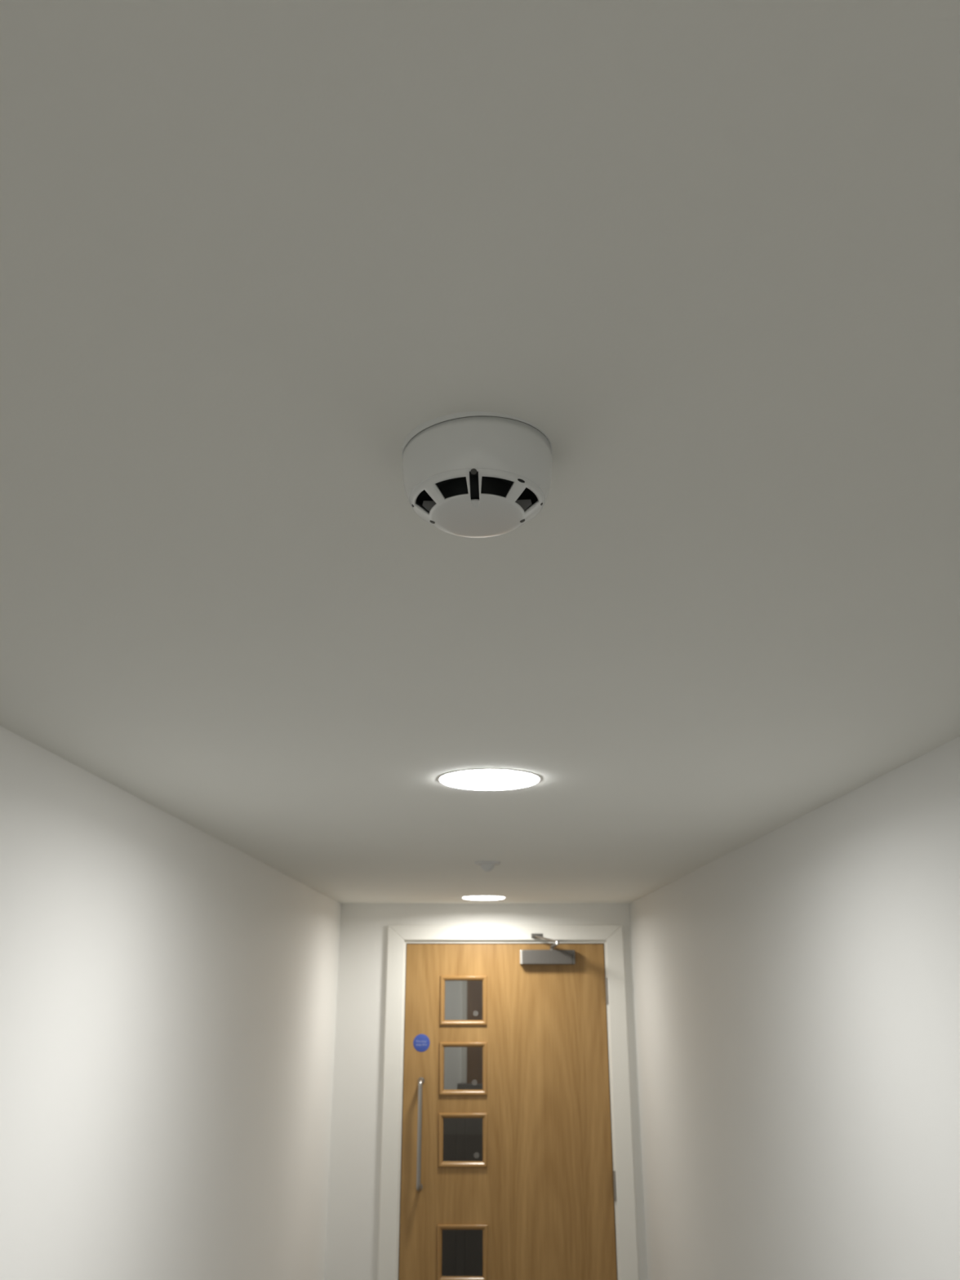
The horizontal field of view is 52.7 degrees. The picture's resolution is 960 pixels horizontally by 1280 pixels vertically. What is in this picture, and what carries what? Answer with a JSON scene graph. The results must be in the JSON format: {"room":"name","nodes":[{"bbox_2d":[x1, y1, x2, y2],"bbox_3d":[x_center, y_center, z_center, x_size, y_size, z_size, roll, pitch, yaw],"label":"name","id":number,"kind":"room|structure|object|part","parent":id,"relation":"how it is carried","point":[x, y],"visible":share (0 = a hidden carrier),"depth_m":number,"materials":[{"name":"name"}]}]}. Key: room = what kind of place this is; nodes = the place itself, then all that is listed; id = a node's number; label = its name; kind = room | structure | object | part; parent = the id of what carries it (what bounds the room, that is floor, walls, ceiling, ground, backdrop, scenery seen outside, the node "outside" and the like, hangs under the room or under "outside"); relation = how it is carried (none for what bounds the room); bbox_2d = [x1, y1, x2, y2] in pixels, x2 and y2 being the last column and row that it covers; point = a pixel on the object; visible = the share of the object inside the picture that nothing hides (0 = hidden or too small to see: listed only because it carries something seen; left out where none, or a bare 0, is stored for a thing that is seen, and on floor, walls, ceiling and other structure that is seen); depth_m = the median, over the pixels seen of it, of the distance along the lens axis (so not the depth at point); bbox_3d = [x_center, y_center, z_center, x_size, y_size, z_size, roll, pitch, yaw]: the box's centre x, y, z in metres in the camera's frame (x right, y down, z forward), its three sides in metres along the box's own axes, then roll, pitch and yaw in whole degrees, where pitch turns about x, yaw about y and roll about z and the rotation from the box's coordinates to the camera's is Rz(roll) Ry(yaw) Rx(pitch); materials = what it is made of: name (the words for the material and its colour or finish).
{"room":"building corridor","nodes":[
{"label":"building corridor","id":0,"kind":"room"},
{"bbox_2d":[0,725,341,1279],"bbox_3d":[-0.727,0.842,0.037,0.100,2.234,9.220,0,-19,0],"label":"wall","id":1,"kind":"structure","parent":0,"point":[168,993],"depth_m":1.98,"materials":[{"name":"paint"}]},
{"bbox_2d":[0,0,959,903],"bbox_3d":[0.012,-0.261,0.419,1.578,0.100,9.220,0,-19,0],"label":"ceiling","id":2,"kind":"structure","parent":0,"point":[708,250],"depth_m":0.61,"materials":[{"name":"paint"}]},
{"bbox_2d":[401,411,552,537],"bbox_3d":[-0.002,-0.103,0.646,0.101,0.049,0.101,0,-19,0],"label":"smoke detector","id":3,"kind":"object","parent":2,"relation":"attached to","point":[473,474],"visible":1,"depth_m":0.62,"materials":[{"name":"white plastic"}]},
{"bbox_2d":[461,895,506,900],"bbox_3d":[0.017,1.139,4.273,0.196,0.007,0.196,0,-19,0],"label":"recessed light","id":4,"kind":"object","parent":2,"relation":"in","point":[473,897],"visible":1,"depth_m":4.24,"materials":[{"name":"white paint"}]},
{"bbox_2d":[474,860,500,871],"bbox_3d":[0.023,0.695,2.967,0.080,0.028,0.080,0,-19,0],"label":"ceiling sensor","id":5,"kind":"object","parent":2,"relation":"attached to","point":[486,865],"visible":1,"depth_m":2.95,"materials":[{"name":"white plastic"}]},
{"bbox_2d":[436,768,542,790],"bbox_3d":[0.017,0.251,1.727,0.187,0.007,0.187,0,-19,0],"label":"recessed light","id":6,"kind":"object","parent":2,"relation":"in","point":[486,779],"visible":1,"depth_m":1.70,"materials":[{"name":"white paint"}]},
{"bbox_2d":[324,903,647,1279],"bbox_3d":[0.025,2.338,4.332,1.378,2.234,0.120,0,-19,0],"label":"wall","id":7,"kind":"structure","parent":0,"point":[352,1239],"depth_m":4.43,"materials":[{"name":"paint"}]},
{"bbox_2d":[398,943,617,1279],"bbox_3d":[0.126,2.398,4.236,0.946,2.048,0.116,0,-19,0],"label":"door","id":8,"kind":"structure","parent":7,"relation":"in","point":[508,1174],"depth_m":4.34,"materials":[{"name":"brown wood"}]},
{"bbox_3d":[-0.266,2.185,4.288,0.020,0.444,0.073,0,-19,0],"label":"handle","id":9,"kind":"part","parent":8,"relation":"part of","materials":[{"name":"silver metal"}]},
{"bbox_2d":[413,1034,429,1052],"bbox_3d":[-0.268,1.847,4.442,0.076,0.076,0.002,0,-19,0],"label":"door sign","id":10,"kind":"object","parent":8,"relation":"attached to","point":[421,1042],"visible":1,"depth_m":4.44,"materials":[{"name":"blue plastic"}]},
{"bbox_3d":[-0.076,2.642,4.181,0.186,0.186,0.006,0,-19,0],"label":"glass pane","id":11,"kind":"part","parent":8,"relation":"part of","materials":[{"name":"black"}]},
{"bbox_3d":[-0.076,2.228,4.325,0.186,0.184,0.006,0,-19,0],"label":"glass pane","id":12,"kind":"part","parent":8,"relation":"part of","materials":[{"name":"black"}]},
{"bbox_3d":[-0.076,1.953,4.421,0.186,0.189,0.006,0,-19,0],"label":"glass pane","id":13,"kind":"part","parent":8,"relation":"part of","materials":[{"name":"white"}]},
{"bbox_3d":[-0.076,1.679,4.517,0.186,0.183,0.006,0,-19,0],"label":"glass pane","id":14,"kind":"part","parent":8,"relation":"part of","materials":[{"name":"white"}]},
{"bbox_2d":[520,933,575,964],"bbox_3d":[0.315,1.428,4.486,0.256,0.138,0.192,0,-19,0],"label":"door closer","id":15,"kind":"object","parent":8,"relation":"attached to","point":[551,956],"depth_m":4.52,"materials":[{"name":"silver metal"}]},
{"bbox_3d":[0.344,1.413,4.481,0.018,0.025,0.157,1,-19,-4],"label":"arm","id":16,"kind":"part","parent":15,"relation":"part of","materials":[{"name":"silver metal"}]},
{"bbox_2d":[377,924,639,1279],"bbox_3d":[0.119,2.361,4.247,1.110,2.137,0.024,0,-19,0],"label":"trim","id":17,"kind":"structure","parent":7,"relation":"attached to","point":[612,935],"depth_m":4.39,"materials":[{"name":"white paint"}]},
{"bbox_2d":[629,736,959,1279],"bbox_3d":[0.751,0.841,0.033,0.100,2.234,9.220,0,-19,0],"label":"wall","id":18,"kind":"structure","parent":0,"point":[797,990],"depth_m":2.06,"materials":[{"name":"paint"}]}
]}

